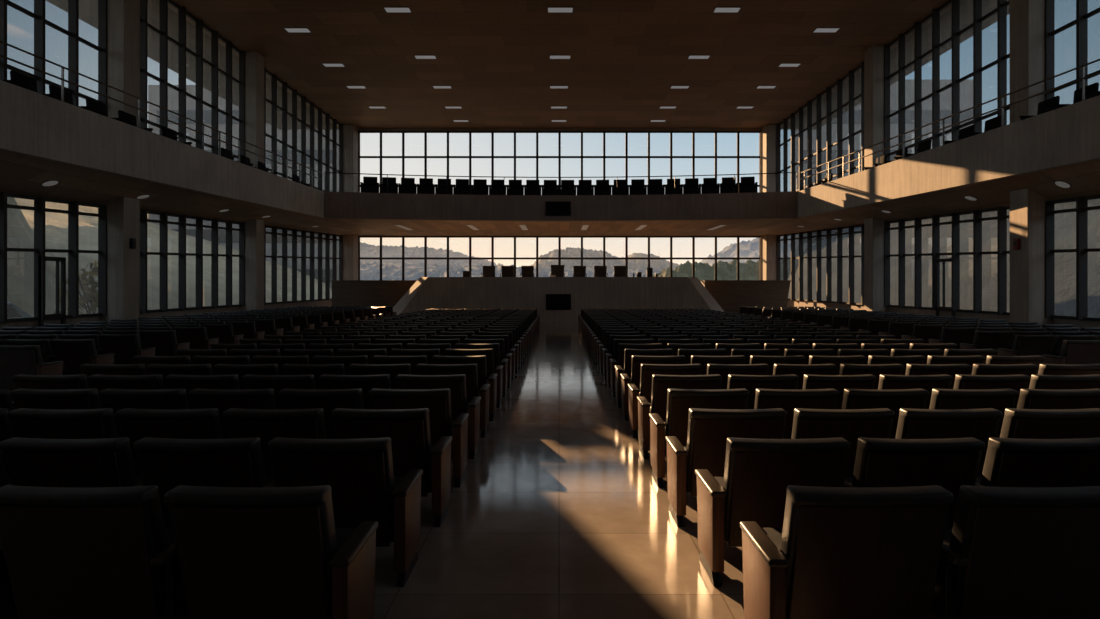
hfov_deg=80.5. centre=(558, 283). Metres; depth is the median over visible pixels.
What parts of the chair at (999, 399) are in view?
backrest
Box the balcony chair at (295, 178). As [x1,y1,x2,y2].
[292,174,309,185]
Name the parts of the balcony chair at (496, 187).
seat, backrest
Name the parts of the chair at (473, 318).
backrest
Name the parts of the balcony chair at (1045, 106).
armrest, armrest, backrest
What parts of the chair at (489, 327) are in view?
backrest, panel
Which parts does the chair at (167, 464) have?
backrest, seat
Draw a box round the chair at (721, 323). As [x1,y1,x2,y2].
[714,322,741,325]
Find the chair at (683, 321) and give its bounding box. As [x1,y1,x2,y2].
[678,320,703,323]
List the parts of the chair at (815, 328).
backrest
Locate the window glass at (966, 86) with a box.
[795,80,972,271]
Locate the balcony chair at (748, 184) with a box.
[738,177,757,192]
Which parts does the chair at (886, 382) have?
backrest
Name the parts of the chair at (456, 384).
backrest, panel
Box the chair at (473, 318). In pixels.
[454,317,476,319]
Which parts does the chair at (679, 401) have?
panel, backrest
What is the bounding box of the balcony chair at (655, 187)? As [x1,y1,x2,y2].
[647,179,664,194]
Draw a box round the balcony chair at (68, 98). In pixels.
[49,85,91,110]
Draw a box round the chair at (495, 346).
[455,343,507,396]
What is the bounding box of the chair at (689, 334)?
[682,331,716,338]
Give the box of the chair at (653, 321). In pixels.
[650,320,675,323]
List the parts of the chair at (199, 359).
backrest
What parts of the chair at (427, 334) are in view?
backrest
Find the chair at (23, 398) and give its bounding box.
[10,388,100,436]
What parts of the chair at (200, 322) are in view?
backrest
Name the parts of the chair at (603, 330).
panel, backrest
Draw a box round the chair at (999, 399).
[929,388,1017,437]
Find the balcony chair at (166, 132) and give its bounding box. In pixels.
[162,126,191,145]
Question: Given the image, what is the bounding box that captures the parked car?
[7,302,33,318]
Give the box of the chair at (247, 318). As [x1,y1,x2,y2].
[242,317,265,321]
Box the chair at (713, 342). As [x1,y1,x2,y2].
[703,339,743,348]
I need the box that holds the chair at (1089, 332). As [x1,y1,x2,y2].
[1087,331,1099,339]
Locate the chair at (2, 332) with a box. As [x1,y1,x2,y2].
[0,330,27,338]
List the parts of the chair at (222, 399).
backrest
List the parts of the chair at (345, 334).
backrest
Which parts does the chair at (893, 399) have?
backrest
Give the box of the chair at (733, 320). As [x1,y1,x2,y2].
[726,318,750,321]
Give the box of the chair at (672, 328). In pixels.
[667,326,696,331]
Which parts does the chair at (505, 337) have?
backrest, panel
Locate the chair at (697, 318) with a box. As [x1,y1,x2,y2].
[692,317,715,319]
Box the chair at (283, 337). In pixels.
[264,335,302,343]
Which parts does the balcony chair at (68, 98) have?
backrest, armrest, armrest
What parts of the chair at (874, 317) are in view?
backrest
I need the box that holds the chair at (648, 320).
[645,318,669,321]
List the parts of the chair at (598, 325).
panel, backrest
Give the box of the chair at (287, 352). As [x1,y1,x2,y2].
[283,349,333,363]
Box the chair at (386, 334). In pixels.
[362,331,397,338]
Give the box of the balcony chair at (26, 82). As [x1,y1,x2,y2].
[10,70,57,98]
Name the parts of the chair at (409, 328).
backrest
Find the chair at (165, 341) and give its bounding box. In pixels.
[140,330,189,355]
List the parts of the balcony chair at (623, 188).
seat, backrest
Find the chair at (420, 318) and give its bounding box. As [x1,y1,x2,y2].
[402,317,425,319]
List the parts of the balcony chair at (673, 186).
backrest, seat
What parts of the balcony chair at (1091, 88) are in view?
armrest, backrest, armrest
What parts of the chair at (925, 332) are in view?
backrest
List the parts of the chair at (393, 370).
backrest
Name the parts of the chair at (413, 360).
backrest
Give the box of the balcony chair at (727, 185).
[720,177,738,192]
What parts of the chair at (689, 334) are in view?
backrest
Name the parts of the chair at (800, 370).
backrest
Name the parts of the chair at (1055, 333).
backrest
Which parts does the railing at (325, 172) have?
rail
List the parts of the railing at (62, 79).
post, post, post, post, post, post, post, post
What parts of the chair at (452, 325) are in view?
backrest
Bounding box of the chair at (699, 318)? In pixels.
[699,318,723,321]
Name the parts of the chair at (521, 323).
backrest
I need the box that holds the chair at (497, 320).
[475,318,499,321]
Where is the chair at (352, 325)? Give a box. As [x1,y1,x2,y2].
[334,324,362,328]
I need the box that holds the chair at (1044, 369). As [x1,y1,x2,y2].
[1038,364,1099,374]
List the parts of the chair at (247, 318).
backrest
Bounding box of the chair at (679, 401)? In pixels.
[649,388,748,486]
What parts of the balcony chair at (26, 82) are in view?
backrest, armrest, armrest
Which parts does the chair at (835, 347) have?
backrest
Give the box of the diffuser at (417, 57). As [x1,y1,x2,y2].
[415,56,435,58]
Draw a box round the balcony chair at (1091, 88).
[1054,82,1098,108]
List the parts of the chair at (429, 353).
backrest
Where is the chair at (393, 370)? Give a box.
[349,364,410,388]
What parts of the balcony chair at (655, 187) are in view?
backrest, seat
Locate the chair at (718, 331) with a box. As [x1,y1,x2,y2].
[709,329,742,334]
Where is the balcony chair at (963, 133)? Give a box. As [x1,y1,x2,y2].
[945,125,974,144]
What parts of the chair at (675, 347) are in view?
backrest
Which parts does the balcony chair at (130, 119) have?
backrest, armrest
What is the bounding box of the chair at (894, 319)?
[875,318,899,321]
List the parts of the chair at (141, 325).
backrest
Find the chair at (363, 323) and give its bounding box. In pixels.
[346,322,373,325]
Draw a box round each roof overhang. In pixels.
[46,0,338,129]
[781,0,1009,129]
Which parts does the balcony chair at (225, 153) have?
backrest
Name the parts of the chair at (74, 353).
backrest, panel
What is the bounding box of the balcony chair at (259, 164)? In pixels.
[257,161,277,174]
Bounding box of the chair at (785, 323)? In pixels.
[774,322,801,325]
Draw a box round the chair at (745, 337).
[733,335,770,343]
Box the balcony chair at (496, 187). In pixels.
[489,179,505,194]
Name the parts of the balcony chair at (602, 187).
backrest, seat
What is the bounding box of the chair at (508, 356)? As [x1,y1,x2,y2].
[464,339,511,387]
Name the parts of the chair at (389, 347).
backrest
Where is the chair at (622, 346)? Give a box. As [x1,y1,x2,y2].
[610,343,662,396]
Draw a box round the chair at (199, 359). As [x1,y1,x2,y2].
[193,355,249,374]
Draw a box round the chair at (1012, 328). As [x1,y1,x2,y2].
[1010,327,1044,343]
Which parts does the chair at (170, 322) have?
backrest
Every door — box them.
[38,256,65,326]
[936,258,954,315]
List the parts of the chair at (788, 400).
backrest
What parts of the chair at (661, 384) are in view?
panel, backrest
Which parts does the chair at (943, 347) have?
backrest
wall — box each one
[0,300,331,329]
[331,280,416,306]
[358,128,780,279]
[700,280,790,313]
[787,300,1099,330]
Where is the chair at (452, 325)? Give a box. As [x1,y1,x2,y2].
[429,324,457,328]
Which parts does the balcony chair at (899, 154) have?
backrest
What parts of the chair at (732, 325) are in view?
backrest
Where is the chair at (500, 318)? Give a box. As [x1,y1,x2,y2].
[479,317,501,319]
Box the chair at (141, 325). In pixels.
[139,324,169,338]
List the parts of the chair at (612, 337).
panel, backrest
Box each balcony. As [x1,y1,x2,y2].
[0,80,379,235]
[324,191,797,235]
[740,95,1099,235]
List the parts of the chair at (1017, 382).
backrest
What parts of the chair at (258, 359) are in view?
backrest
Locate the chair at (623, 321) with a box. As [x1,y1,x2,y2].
[622,320,646,323]
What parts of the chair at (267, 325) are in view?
backrest, panel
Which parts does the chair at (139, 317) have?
backrest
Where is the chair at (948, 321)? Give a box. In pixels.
[923,320,949,323]
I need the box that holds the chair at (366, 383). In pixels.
[319,374,390,408]
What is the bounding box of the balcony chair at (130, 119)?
[118,110,152,131]
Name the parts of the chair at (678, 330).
backrest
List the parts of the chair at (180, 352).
backrest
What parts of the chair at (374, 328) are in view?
backrest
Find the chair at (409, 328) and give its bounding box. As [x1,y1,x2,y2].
[387,326,417,331]
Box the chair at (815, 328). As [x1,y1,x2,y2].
[801,326,831,331]
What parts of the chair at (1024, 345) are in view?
panel, backrest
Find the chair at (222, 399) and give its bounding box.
[189,388,275,438]
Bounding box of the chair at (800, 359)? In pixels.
[750,355,805,374]
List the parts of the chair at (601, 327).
panel, backrest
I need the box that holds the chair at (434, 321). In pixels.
[414,320,439,323]
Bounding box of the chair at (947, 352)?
[944,349,996,363]
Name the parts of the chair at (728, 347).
backrest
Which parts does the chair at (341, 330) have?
backrest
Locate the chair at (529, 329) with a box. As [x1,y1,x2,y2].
[502,318,530,347]
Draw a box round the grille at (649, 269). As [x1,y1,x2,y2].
[648,268,651,276]
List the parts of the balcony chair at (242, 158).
backrest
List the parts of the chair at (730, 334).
backrest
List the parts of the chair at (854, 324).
backrest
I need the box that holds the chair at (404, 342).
[374,339,414,348]
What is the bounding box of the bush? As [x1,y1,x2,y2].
[53,260,97,314]
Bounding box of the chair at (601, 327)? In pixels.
[594,326,629,362]
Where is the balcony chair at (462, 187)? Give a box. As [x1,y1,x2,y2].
[453,179,470,194]
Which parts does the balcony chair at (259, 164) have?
backrest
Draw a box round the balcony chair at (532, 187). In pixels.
[524,180,540,194]
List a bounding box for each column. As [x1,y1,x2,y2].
[99,0,139,325]
[240,51,263,310]
[343,124,357,279]
[761,124,776,279]
[864,45,888,311]
[1010,0,1052,324]
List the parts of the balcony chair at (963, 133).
armrest, backrest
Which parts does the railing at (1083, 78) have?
post, post, post, post, post, post, post, post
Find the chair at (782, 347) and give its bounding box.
[764,343,809,355]
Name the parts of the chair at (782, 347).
backrest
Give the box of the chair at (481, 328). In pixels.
[454,326,484,331]
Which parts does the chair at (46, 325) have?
backrest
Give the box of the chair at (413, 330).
[411,329,443,334]
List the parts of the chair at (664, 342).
backrest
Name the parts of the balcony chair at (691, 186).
seat, backrest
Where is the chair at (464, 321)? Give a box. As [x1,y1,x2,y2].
[442,320,467,323]
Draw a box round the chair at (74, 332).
[65,330,101,348]
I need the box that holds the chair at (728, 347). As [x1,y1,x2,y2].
[716,343,760,355]
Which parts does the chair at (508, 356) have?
backrest, panel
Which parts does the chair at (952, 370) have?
backrest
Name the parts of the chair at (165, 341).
backrest, panel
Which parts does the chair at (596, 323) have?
backrest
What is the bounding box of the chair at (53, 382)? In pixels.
[11,374,88,409]
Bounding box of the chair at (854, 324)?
[840,318,873,331]
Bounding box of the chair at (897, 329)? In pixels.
[878,322,917,338]
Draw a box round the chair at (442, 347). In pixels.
[406,343,450,355]
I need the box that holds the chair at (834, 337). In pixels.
[815,335,853,343]
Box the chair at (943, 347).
[909,343,956,355]
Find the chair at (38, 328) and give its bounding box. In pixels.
[36,327,69,333]
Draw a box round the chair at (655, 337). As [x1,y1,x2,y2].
[651,335,687,342]
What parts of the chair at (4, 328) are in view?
backrest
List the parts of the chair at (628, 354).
panel, backrest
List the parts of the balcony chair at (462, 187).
seat, backrest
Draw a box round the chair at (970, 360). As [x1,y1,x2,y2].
[927,355,984,374]
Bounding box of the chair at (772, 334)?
[758,331,793,338]
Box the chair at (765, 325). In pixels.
[755,324,783,328]
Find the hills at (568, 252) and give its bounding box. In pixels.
[530,247,646,269]
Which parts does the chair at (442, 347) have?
backrest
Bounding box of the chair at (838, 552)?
[740,485,967,618]
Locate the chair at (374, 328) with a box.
[353,326,383,331]
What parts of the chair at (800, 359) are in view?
backrest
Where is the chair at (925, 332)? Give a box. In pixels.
[901,324,943,343]
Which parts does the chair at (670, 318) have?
backrest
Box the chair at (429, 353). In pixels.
[391,349,439,363]
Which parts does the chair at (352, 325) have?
backrest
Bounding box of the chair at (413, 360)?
[372,355,426,374]
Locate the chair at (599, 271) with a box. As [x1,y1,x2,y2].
[594,266,607,276]
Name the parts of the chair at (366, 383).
backrest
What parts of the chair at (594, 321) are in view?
panel, backrest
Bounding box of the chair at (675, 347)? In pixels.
[667,343,711,355]
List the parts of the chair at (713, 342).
backrest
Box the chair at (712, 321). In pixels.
[706,320,731,323]
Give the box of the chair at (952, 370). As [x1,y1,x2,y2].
[905,364,970,388]
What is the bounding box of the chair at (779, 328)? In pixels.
[767,326,797,331]
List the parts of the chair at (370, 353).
backrest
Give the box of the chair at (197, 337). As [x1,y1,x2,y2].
[173,327,218,348]
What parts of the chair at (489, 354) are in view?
backrest, panel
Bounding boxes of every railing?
[0,40,320,187]
[325,172,796,194]
[801,59,1099,188]
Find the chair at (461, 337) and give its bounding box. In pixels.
[430,335,466,342]
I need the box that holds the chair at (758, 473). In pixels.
[695,437,853,586]
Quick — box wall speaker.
[130,238,135,248]
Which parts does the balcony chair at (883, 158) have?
backrest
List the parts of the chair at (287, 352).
backrest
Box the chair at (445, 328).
[421,326,450,331]
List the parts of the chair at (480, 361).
backrest, panel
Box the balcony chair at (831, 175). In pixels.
[814,173,832,185]
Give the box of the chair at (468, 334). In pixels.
[439,331,473,338]
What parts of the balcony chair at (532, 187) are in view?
backrest, seat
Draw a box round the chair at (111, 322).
[109,321,138,328]
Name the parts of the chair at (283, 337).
backrest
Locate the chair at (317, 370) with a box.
[282,364,344,389]
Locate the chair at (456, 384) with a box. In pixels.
[396,374,480,458]
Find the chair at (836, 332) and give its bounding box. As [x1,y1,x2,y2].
[835,331,870,338]
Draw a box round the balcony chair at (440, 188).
[435,179,452,193]
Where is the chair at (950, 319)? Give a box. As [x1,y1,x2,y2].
[927,318,952,321]
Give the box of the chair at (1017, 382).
[953,374,1029,408]
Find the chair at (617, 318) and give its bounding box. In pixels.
[616,317,638,319]
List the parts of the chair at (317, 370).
backrest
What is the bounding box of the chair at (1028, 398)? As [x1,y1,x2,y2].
[1017,388,1099,408]
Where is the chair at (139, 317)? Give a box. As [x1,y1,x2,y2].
[138,317,162,326]
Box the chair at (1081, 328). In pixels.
[1080,327,1099,334]
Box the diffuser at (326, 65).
[323,64,344,66]
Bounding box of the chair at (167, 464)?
[133,437,273,527]
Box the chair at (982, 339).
[960,331,1012,355]
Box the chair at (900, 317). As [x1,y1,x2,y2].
[882,316,904,319]
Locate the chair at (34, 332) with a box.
[28,330,64,338]
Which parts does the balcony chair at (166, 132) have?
backrest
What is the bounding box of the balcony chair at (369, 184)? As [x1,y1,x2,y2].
[360,177,379,192]
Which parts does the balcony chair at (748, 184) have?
backrest, seat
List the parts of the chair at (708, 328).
backrest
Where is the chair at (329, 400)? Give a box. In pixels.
[279,388,363,438]
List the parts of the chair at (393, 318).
backrest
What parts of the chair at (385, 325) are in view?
backrest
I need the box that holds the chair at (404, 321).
[386,320,411,323]
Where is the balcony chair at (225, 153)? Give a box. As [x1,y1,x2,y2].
[221,148,244,163]
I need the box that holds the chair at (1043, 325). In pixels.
[1041,324,1072,330]
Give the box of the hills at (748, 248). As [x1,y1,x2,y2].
[701,235,790,265]
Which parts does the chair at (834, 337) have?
backrest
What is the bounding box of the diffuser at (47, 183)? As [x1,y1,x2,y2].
[42,181,57,185]
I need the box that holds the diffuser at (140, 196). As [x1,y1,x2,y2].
[137,195,148,198]
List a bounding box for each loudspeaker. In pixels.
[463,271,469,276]
[647,268,652,276]
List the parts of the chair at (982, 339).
panel, backrest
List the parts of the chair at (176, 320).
backrest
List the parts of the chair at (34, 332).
backrest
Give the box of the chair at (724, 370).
[707,364,768,388]
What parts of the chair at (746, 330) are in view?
backrest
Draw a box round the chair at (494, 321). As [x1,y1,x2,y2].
[471,320,495,323]
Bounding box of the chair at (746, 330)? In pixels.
[745,329,777,334]
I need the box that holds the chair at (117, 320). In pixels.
[111,319,138,326]
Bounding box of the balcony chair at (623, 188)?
[612,179,628,194]
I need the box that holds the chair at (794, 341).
[792,339,833,348]
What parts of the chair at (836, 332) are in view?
backrest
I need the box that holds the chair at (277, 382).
[242,374,314,408]
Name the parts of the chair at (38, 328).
backrest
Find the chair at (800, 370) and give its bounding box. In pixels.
[773,364,835,389]
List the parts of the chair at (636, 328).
backrest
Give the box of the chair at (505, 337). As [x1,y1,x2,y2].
[471,335,515,379]
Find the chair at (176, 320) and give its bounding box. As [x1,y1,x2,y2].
[166,319,191,323]
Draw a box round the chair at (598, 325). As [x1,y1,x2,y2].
[592,324,625,357]
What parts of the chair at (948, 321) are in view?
backrest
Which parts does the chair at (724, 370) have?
backrest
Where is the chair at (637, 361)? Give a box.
[620,355,685,420]
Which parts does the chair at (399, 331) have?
backrest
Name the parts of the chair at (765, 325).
backrest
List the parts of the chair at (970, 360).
backrest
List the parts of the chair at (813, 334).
backrest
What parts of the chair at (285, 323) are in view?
backrest, panel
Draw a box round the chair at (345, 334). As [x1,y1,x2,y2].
[324,331,359,338]
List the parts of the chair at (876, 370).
backrest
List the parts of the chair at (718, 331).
backrest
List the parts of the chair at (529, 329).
backrest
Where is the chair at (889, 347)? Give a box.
[861,343,907,355]
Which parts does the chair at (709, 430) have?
panel, backrest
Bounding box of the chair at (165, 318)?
[164,317,188,320]
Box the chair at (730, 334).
[720,331,755,338]
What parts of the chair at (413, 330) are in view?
backrest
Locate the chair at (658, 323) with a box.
[655,322,681,325]
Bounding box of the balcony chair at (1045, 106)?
[1019,96,1059,119]
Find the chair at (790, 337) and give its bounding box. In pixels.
[774,335,812,343]
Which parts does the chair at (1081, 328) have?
backrest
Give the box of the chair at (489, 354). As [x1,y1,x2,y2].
[445,349,502,407]
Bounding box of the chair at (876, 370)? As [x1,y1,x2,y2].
[839,364,903,389]
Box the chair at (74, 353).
[47,339,114,374]
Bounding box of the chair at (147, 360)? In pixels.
[133,355,190,374]
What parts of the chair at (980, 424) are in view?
backrest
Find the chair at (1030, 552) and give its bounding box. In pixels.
[943,485,1099,618]
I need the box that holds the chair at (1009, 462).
[976,437,1099,486]
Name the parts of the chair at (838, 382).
backrest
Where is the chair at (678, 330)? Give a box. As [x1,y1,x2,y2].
[674,329,706,334]
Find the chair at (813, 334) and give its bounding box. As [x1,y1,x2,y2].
[797,331,832,338]
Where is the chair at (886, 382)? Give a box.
[878,374,952,408]
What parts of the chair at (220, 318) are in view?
backrest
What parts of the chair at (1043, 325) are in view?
backrest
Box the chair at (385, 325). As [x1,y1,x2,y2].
[365,324,394,328]
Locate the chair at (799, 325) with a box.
[786,324,815,328]
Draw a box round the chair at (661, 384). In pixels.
[637,374,721,458]
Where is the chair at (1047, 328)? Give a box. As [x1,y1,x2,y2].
[1045,327,1079,334]
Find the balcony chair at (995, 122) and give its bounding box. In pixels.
[968,115,1000,136]
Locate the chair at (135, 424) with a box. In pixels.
[116,408,222,476]
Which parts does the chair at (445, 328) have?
backrest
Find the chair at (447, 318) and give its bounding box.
[428,317,450,319]
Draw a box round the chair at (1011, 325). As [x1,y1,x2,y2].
[1009,324,1040,330]
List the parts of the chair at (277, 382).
backrest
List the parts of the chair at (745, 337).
backrest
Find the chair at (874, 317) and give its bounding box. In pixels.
[857,316,880,319]
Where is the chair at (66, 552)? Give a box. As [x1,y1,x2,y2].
[0,485,174,618]
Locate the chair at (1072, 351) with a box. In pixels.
[1041,340,1099,363]
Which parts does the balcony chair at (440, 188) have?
seat, backrest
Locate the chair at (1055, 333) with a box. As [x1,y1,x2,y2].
[1050,331,1087,349]
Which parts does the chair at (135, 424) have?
backrest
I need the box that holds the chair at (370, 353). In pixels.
[337,349,386,363]
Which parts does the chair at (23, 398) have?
backrest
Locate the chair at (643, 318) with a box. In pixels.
[641,317,663,319]
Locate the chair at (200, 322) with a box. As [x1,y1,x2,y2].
[197,321,225,326]
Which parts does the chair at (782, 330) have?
backrest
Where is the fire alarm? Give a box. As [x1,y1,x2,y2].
[1013,238,1019,249]
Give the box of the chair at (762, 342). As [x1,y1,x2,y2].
[747,339,788,348]
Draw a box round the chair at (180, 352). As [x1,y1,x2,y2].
[175,349,226,363]
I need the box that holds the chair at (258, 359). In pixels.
[253,355,308,374]
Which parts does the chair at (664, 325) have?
backrest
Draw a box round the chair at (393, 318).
[377,317,399,319]
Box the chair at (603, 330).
[596,329,634,367]
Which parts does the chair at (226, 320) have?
backrest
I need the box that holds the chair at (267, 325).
[249,319,283,338]
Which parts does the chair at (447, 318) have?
backrest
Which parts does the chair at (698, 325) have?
backrest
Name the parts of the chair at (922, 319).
backrest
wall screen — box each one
[546,201,570,215]
[546,294,570,309]
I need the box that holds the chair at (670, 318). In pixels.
[667,317,689,319]
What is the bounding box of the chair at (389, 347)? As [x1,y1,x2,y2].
[357,343,401,355]
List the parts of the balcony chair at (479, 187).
seat, backrest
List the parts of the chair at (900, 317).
backrest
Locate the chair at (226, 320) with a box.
[221,319,246,323]
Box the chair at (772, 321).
[763,320,788,323]
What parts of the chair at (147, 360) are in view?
backrest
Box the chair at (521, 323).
[496,322,527,354]
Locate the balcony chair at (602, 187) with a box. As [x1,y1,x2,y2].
[594,180,611,194]
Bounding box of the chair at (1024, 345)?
[997,335,1058,355]
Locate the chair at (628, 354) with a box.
[615,349,672,407]
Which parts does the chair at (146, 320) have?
backrest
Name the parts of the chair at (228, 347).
backrest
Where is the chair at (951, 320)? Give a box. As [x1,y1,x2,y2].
[951,320,977,327]
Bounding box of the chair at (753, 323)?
[744,322,771,325]
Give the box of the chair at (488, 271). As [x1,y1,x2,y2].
[481,266,495,276]
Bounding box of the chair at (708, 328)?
[700,326,730,331]
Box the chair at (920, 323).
[919,322,947,326]
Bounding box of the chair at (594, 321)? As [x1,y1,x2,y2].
[589,320,618,350]
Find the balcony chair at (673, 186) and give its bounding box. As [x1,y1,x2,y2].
[665,179,682,193]
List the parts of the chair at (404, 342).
backrest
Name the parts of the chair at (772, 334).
backrest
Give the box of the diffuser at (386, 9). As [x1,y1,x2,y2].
[385,8,410,11]
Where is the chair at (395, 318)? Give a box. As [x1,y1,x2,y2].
[394,318,418,321]
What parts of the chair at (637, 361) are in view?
panel, backrest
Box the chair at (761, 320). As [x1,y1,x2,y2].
[753,318,777,321]
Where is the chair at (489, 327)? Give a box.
[488,326,523,362]
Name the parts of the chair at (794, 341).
backrest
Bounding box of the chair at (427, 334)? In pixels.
[401,331,435,338]
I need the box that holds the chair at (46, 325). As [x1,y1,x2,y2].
[44,324,74,329]
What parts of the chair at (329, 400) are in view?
backrest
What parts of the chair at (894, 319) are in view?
backrest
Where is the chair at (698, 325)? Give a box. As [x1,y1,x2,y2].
[692,324,720,328]
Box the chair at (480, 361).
[432,355,497,420]
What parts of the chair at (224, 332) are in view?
backrest, panel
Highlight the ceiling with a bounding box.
[159,0,961,127]
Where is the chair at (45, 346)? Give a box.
[5,339,52,362]
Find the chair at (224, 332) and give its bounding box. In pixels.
[202,324,243,343]
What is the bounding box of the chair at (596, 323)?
[590,322,621,354]
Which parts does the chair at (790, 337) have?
backrest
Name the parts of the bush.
stem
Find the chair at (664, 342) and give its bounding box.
[658,339,698,348]
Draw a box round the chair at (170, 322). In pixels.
[168,321,195,326]
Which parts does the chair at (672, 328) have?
backrest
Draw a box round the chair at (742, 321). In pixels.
[734,320,760,323]
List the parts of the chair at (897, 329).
backrest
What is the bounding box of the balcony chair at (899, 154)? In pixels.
[883,148,907,163]
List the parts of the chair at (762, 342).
backrest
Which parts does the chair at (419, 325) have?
backrest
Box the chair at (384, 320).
[367,318,391,321]
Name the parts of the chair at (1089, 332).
backrest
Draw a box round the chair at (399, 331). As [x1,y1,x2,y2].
[375,329,408,334]
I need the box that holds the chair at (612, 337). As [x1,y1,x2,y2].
[602,335,646,379]
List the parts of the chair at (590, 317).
backrest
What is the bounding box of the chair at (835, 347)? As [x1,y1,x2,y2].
[812,343,858,355]
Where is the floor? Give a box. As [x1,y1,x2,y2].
[9,323,743,618]
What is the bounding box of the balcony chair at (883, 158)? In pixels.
[864,155,886,169]
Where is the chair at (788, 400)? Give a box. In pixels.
[754,388,838,438]
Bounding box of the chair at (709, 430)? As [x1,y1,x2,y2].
[665,408,786,526]
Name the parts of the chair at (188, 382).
backrest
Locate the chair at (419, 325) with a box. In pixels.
[397,324,425,328]
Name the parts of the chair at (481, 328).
backrest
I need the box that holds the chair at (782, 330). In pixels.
[781,329,813,334]
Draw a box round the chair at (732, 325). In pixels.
[723,324,752,328]
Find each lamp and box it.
[41,180,58,186]
[136,194,150,198]
[395,225,411,229]
[466,225,478,229]
[519,225,527,229]
[581,225,588,229]
[635,225,646,229]
[708,225,725,229]
[964,196,977,200]
[1054,180,1071,187]
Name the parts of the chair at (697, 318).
backrest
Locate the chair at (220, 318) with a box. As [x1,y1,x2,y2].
[216,317,239,321]
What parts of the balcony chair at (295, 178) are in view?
backrest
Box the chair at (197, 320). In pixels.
[193,319,219,323]
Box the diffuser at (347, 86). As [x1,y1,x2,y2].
[347,86,364,87]
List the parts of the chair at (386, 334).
backrest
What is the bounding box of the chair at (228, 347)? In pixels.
[210,343,256,355]
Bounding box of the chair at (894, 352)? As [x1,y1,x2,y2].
[891,349,942,363]
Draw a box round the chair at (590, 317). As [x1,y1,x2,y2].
[586,317,612,344]
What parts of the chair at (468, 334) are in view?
backrest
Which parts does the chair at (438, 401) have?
backrest, panel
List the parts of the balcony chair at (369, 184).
seat, backrest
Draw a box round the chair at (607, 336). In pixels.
[599,331,639,373]
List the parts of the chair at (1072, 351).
panel, backrest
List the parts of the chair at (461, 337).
backrest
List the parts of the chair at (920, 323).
backrest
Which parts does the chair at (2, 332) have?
backrest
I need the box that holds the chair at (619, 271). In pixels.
[614,266,627,276]
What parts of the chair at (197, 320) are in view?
backrest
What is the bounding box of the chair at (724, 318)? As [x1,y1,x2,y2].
[718,317,740,319]
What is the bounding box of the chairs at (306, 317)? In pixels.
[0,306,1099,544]
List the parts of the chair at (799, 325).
backrest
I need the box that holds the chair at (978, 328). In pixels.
[976,327,1010,344]
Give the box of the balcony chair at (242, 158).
[240,155,262,169]
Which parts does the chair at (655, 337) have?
backrest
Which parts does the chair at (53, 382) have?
backrest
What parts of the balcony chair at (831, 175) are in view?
backrest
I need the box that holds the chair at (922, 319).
[901,318,926,321]
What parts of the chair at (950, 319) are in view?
backrest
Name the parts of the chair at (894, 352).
backrest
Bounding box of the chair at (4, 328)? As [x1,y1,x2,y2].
[2,327,35,333]
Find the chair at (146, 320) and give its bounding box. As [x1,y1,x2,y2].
[138,319,164,331]
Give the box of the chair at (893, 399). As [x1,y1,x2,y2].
[842,388,928,438]
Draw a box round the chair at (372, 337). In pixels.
[347,335,384,343]
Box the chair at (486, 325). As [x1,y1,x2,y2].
[460,324,488,328]
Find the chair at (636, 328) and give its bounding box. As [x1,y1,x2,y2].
[633,326,663,331]
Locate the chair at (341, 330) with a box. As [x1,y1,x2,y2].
[340,329,372,334]
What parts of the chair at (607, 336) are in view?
panel, backrest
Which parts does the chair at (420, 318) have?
backrest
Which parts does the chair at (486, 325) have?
backrest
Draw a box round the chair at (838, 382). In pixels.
[803,374,875,408]
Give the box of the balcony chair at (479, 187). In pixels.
[471,179,488,194]
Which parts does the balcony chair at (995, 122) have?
armrest, backrest, armrest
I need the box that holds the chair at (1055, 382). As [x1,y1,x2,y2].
[1029,374,1099,389]
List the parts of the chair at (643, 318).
backrest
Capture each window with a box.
[0,0,106,108]
[0,192,106,322]
[140,0,244,158]
[140,210,244,312]
[264,66,342,191]
[264,225,342,304]
[358,131,760,192]
[358,236,760,279]
[777,61,863,191]
[777,224,863,304]
[884,0,1009,160]
[884,206,1009,314]
[1045,0,1099,99]
[1045,195,1099,320]
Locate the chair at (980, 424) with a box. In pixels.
[895,408,1001,476]
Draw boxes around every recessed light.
[284,28,311,32]
[321,63,345,66]
[346,86,366,88]
[368,106,386,108]
[383,7,411,12]
[414,55,436,58]
[432,86,451,88]
[444,106,461,108]
[453,120,468,121]
[547,7,572,12]
[549,55,570,58]
[550,86,567,88]
[551,106,566,108]
[551,120,566,121]
[650,120,665,121]
[659,106,676,108]
[670,86,689,88]
[687,55,710,58]
[712,7,741,12]
[735,106,754,108]
[756,86,776,88]
[778,63,801,66]
[812,28,839,32]
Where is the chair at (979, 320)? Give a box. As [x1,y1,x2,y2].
[979,320,1005,321]
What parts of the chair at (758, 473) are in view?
panel, seat, backrest, armrest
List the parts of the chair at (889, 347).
backrest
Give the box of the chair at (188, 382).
[165,374,239,408]
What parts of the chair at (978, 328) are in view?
backrest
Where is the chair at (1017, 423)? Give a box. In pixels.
[1000,408,1099,438]
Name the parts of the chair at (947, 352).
backrest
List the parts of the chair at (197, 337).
backrest, panel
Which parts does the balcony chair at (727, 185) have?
backrest, seat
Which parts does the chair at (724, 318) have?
backrest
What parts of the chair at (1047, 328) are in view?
backrest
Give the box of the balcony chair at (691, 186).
[683,178,700,193]
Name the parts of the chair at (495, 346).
backrest, panel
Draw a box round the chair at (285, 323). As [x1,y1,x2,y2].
[267,317,299,334]
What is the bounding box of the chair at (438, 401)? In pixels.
[369,388,468,486]
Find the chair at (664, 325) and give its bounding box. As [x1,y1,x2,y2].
[660,324,688,328]
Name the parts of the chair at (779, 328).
backrest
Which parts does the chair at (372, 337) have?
backrest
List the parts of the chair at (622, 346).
panel, backrest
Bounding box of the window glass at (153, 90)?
[148,85,338,288]
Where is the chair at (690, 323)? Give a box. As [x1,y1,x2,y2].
[685,322,711,325]

